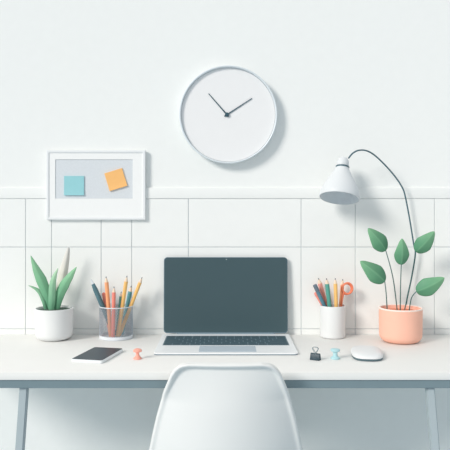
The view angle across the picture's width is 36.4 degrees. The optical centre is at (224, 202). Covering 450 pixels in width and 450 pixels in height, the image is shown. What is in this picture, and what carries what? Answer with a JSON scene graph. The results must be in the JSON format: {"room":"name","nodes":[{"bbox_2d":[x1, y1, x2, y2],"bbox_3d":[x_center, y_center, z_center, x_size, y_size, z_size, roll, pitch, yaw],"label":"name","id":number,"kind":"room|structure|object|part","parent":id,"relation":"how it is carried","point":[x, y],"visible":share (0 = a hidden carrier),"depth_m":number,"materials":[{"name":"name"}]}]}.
{"room":"home office","nodes":[
{"label":"home office","id":0,"kind":"room"},
{"bbox_2d":[0,0,449,449],"bbox_3d":[0.000,-0.181,2.041,4.800,2.600,0.120,0,0,0],"label":"wall","id":1,"kind":"structure","parent":0,"point":[344,77],"depth_m":1.98,"materials":[{"name":"white paint"}]},
{"bbox_2d":[46,150,145,219],"bbox_3d":[-0.371,-0.052,1.973,0.284,0.200,0.016,0,0,0],"label":"framed board","id":2,"kind":"object","parent":1,"relation":"attached to","point":[128,202],"visible":1,"depth_m":1.97,"materials":[{"name":"grey fabric"}]},
{"bbox_2d":[64,176,83,194],"bbox_3d":[-0.433,-0.050,1.966,0.057,0.055,0.005,0,0,0],"label":"sticky note","id":3,"kind":"object","parent":2,"relation":"attached to","point":[73,185],"visible":1,"depth_m":1.97,"materials":[{"name":"blue paper"}]},
{"bbox_2d":[104,168,126,190],"bbox_3d":[-0.313,-0.067,1.966,0.066,0.066,0.005,0,0,0],"label":"sticky note","id":4,"kind":"object","parent":2,"relation":"attached to","point":[115,179],"visible":1,"depth_m":1.97,"materials":[{"name":"orange paper"}]},
{"bbox_2d":[0,199,449,334],"bbox_3d":[0.000,0.233,1.979,4.800,0.492,0.005,0,0,0],"label":"tile backsplash","id":5,"kind":"structure","parent":1,"relation":"attached to","point":[318,238],"depth_m":1.98,"materials":[{"name":"white tile"}]},
{"bbox_2d":[0,188,449,198],"bbox_3d":[0.000,-0.029,1.978,4.800,0.032,0.006,0,0,0],"label":"trim","id":6,"kind":"structure","parent":1,"relation":"attached to","point":[5,193],"depth_m":1.98,"materials":[{"name":"white paint"}]},
{"bbox_2d":[179,65,276,163],"bbox_3d":[0.009,-0.253,1.966,0.281,0.281,0.030,0,0,0],"label":"wall clock","id":7,"kind":"object","parent":1,"relation":"attached to","point":[228,113],"visible":1,"depth_m":1.96,"materials":[{"name":"white plastic"}]},
{"bbox_3d":[0.000,1.149,0.681,4.800,0.060,2.840,0,0,0],"label":"floor","id":8,"kind":"structure","parent":0,"visible":0},
{"bbox_2d":[0,335,449,449],"bbox_3d":[0.175,0.749,1.753,1.950,0.740,0.444,0,0,0],"label":"desk","id":9,"kind":"object","parent":8,"relation":"on","point":[26,361],"visible":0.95,"depth_m":1.60,"materials":[{"name":"white laminate"}]},
{"bbox_3d":[-0.479,0.767,1.552,0.067,0.704,0.018,0,0,0],"label":"leg","id":10,"kind":"part","parent":9,"relation":"part of","materials":[{"name":"grey metal"}]},
{"bbox_2d":[28,247,76,340],"bbox_3d":[-0.473,0.252,1.905,0.114,0.255,0.106,0,0,42],"label":"potted plant","id":11,"kind":"object","parent":9,"relation":"on","point":[53,320],"visible":1,"depth_m":1.89,"materials":[{"name":"green plant"}]},
{"bbox_3d":[-0.476,0.336,1.908,0.106,0.087,0.106,0,0,0],"label":"pot","id":12,"kind":"part","parent":11,"relation":"part of","materials":[{"name":"white ceramic"}]},
{"bbox_2d":[72,347,122,363],"bbox_3d":[-0.313,0.375,1.690,0.080,0.008,0.139,0,0,13],"label":"phone","id":13,"kind":"object","parent":9,"relation":"on","point":[99,355],"visible":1,"depth_m":1.67,"materials":[{"name":"black glass"}]},
{"bbox_2d":[99,303,132,340],"bbox_3d":[-0.306,0.334,1.925,0.095,0.091,0.095,0,0,0],"label":"pencil cup","id":14,"kind":"object","parent":9,"relation":"on","point":[127,335],"visible":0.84,"depth_m":1.89,"materials":[{"name":"glass"}]},
{"bbox_2d":[91,279,115,334],"bbox_3d":[-0.341,0.293,1.925,0.074,0.161,0.014,0,0,0],"label":"pencil","id":15,"kind":"object","parent":14,"relation":"in","point":[95,289],"visible":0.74,"depth_m":1.92,"materials":[{"name":"wood"}]},
{"bbox_2d":[102,292,108,333],"bbox_3d":[-0.334,0.313,1.940,0.029,0.120,0.010,0,0,0],"label":"pencil","id":16,"kind":"object","parent":14,"relation":"in","point":[103,293],"visible":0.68,"depth_m":1.94,"materials":[{"name":"red wood"}]},
{"bbox_2d":[104,277,111,336],"bbox_3d":[-0.324,0.288,1.911,0.024,0.168,0.011,0,0,0],"label":"pencil","id":17,"kind":"object","parent":14,"relation":"in","point":[106,282],"visible":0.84,"depth_m":1.91,"materials":[{"name":"brown wood"}]},
{"bbox_2d":[111,288,115,336],"bbox_3d":[-0.309,0.301,1.895,0.012,0.142,0.010,0,0,0],"label":"pencil","id":18,"kind":"object","parent":14,"relation":"in","point":[113,291],"visible":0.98,"depth_m":1.89,"materials":[{"name":"brown wood"}]},
{"bbox_2d":[116,292,121,330],"bbox_3d":[-0.301,0.312,1.940,0.019,0.123,0.008,0,0,0],"label":"pencil","id":19,"kind":"object","parent":14,"relation":"in","point":[120,296],"visible":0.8,"depth_m":1.94,"materials":[{"name":"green wood"}]},
{"bbox_2d":[116,276,127,336],"bbox_3d":[-0.287,0.288,1.911,0.034,0.170,0.011,0,0,0],"label":"pencil","id":20,"kind":"object","parent":14,"relation":"in","point":[126,279],"visible":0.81,"depth_m":1.91,"materials":[{"name":"brown wood"}]},
{"bbox_2d":[122,286,131,334],"bbox_3d":[-0.280,0.303,1.940,0.035,0.139,0.012,0,0,0],"label":"pencil","id":21,"kind":"object","parent":14,"relation":"in","point":[129,294],"visible":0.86,"depth_m":1.94,"materials":[{"name":"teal wood"}]},
{"bbox_2d":[120,278,141,334],"bbox_3d":[-0.267,0.291,1.925,0.069,0.166,0.010,0,0,0],"label":"pencil","id":22,"kind":"object","parent":14,"relation":"in","point":[140,280],"visible":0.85,"depth_m":1.92,"materials":[{"name":"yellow wood"}]},
{"bbox_2d":[133,348,141,359],"bbox_3d":[-0.212,0.366,1.664,0.021,0.026,0.021,0,0,0],"label":"pin","id":23,"kind":"object","parent":9,"relation":"on","point":[137,351],"visible":1,"depth_m":1.66,"materials":[{"name":"plastic"}]},
{"bbox_3d":[0.175,0.406,1.545,1.940,0.019,0.020,0,0,0],"label":"rail","id":24,"kind":"part","parent":9,"relation":"part of","materials":[{"name":"blue metal"}]},
{"bbox_2d":[154,257,297,354],"bbox_3d":[0.003,0.267,1.835,0.360,0.224,0.264,0,0,0],"label":"laptop","id":25,"kind":"object","parent":9,"relation":"on","point":[213,305],"visible":1,"depth_m":1.96,"materials":[{"name":"silver metal"}]},
{"bbox_3d":[0.002,0.264,1.960,0.354,0.216,0.014,0,0,0],"label":"lid","id":26,"kind":"part","parent":25,"relation":"part of","materials":[{"name":"metal"}]},
{"bbox_2d":[310,347,320,360],"bbox_3d":[0.218,0.363,1.655,0.024,0.031,0.014,0,0,30],"label":"binder clip","id":27,"kind":"object","parent":9,"relation":"on","point":[315,356],"visible":1,"depth_m":1.65,"materials":[{"name":"metal"}]},
{"bbox_2d":[320,303,344,338],"bbox_3d":[0.304,0.334,1.936,0.072,0.090,0.072,0,0,0],"label":"pencil cup","id":28,"kind":"object","parent":9,"relation":"on","point":[332,319],"visible":0.89,"depth_m":1.91,"materials":[{"name":"white ceramic"}]},
{"bbox_2d":[313,284,326,306],"bbox_3d":[0.285,0.301,1.932,0.075,0.145,0.012,0,0,0],"label":"pen","id":29,"kind":"object","parent":28,"relation":"in","point":[315,286],"visible":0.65,"depth_m":1.93,"materials":[{"name":"blue plastic"}]},
{"bbox_2d":[318,278,326,305],"bbox_3d":[0.290,0.293,1.955,0.052,0.159,0.013,0,0,0],"label":"pencil","id":30,"kind":"object","parent":28,"relation":"in","point":[320,285],"visible":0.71,"depth_m":1.95,"materials":[{"name":"brown wood"}]},
{"bbox_2d":[325,278,331,306],"bbox_3d":[0.294,0.291,1.920,0.028,0.161,0.012,0,0,0],"label":"pencil","id":31,"kind":"object","parent":28,"relation":"in","point":[327,287],"visible":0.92,"depth_m":1.92,"materials":[{"name":"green wood"}]},
{"bbox_2d":[334,278,337,306],"bbox_3d":[0.312,0.291,1.920,0.016,0.162,0.011,0,0,0],"label":"pencil","id":32,"kind":"object","parent":28,"relation":"in","point":[335,281],"visible":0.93,"depth_m":1.92,"materials":[{"name":"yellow wood"}]},
{"bbox_2d":[339,279,343,306],"bbox_3d":[0.330,0.294,1.954,0.021,0.156,0.010,0,0,0],"label":"pencil","id":33,"kind":"object","parent":28,"relation":"in","point":[342,282],"visible":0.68,"depth_m":1.95,"materials":[{"name":"brown wood"}]},
{"bbox_2d":[340,282,353,306],"bbox_3d":[0.345,0.289,1.939,0.037,0.132,0.012,0,0,0],"label":"scissors","id":34,"kind":"object","parent":28,"relation":"in","point":[345,283],"visible":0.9,"depth_m":1.93,"materials":[{"name":"plastic"}]},
{"bbox_2d":[331,348,339,359],"bbox_3d":[0.268,0.367,1.665,0.023,0.025,0.023,0,0,0],"label":"pin","id":35,"kind":"object","parent":9,"relation":"on","point":[335,351],"visible":1,"depth_m":1.66,"materials":[{"name":"blue plastic"}]},
{"bbox_2d":[351,345,382,361],"bbox_3d":[0.351,0.370,1.698,0.081,0.019,0.130,0,0,0],"label":"computer mouse","id":36,"kind":"object","parent":9,"relation":"on","point":[360,352],"visible":1,"depth_m":1.66,"materials":[{"name":"white plastic"}]},
{"bbox_2d":[319,149,415,304],"bbox_3d":[0.408,0.115,1.908,0.298,0.528,0.110,0,0,-10],"label":"desk lamp","id":37,"kind":"object","parent":9,"relation":"on","point":[340,188],"visible":0.92,"depth_m":1.90,"materials":[{"name":"white metal"}]},
{"bbox_3d":[0.316,-0.049,1.892,0.112,0.109,0.110,0,0,0],"label":"lamp shade","id":38,"kind":"part","parent":37,"relation":"part of","materials":[{"name":"white metal"}]},
{"bbox_2d":[336,157,348,165],"bbox_3d":[0.330,-0.113,1.920,0.035,0.034,0.036,0,0,0],"label":"socket","id":39,"kind":"object","parent":37,"relation":"attached to","point":[342,161],"depth_m":1.91,"materials":[{"name":"white metal"}]},
{"bbox_2d":[360,228,443,343],"bbox_3d":[0.478,0.224,1.875,0.230,0.310,0.118,0,0,0],"label":"potted plant","id":40,"kind":"object","parent":9,"relation":"on","point":[400,323],"visible":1,"depth_m":1.85,"materials":[{"name":"green plant"}]},
{"bbox_3d":[0.458,0.214,1.879,0.038,0.168,0.004,0,0,-17],"label":"stem","id":41,"kind":"part","parent":40,"relation":"part of","materials":[{"name":"green plant"}]},
{"bbox_3d":[0.475,0.232,1.852,0.003,0.131,0.009,0,0,-10],"label":"stem","id":42,"kind":"part","parent":40,"relation":"part of","materials":[{"name":"green plant"}]},
{"bbox_3d":[0.481,0.333,1.875,0.117,0.093,0.117,0,0,0],"label":"pot","id":43,"kind":"part","parent":40,"relation":"part of","materials":[{"name":"pink ceramic"}]},
{"bbox_3d":[0.511,0.216,1.891,0.033,0.163,0.007,0,0,0],"label":"stem","id":44,"kind":"part","parent":40,"relation":"part of","materials":[{"name":"green plant"}]},
{"bbox_3d":[0.493,0.767,1.552,0.077,0.704,0.018,0,0,0],"label":"leg","id":45,"kind":"part","parent":9,"relation":"part of","materials":[{"name":"grey metal"}]},
{"bbox_2d":[149,362,302,449],"bbox_3d":[0.002,0.731,1.659,0.385,0.781,0.426,0,0,0],"label":"chair","id":46,"kind":"object","parent":8,"relation":"on","point":[203,405],"visible":1,"depth_m":1.47,"materials":[{"name":"plastic"}]}
]}

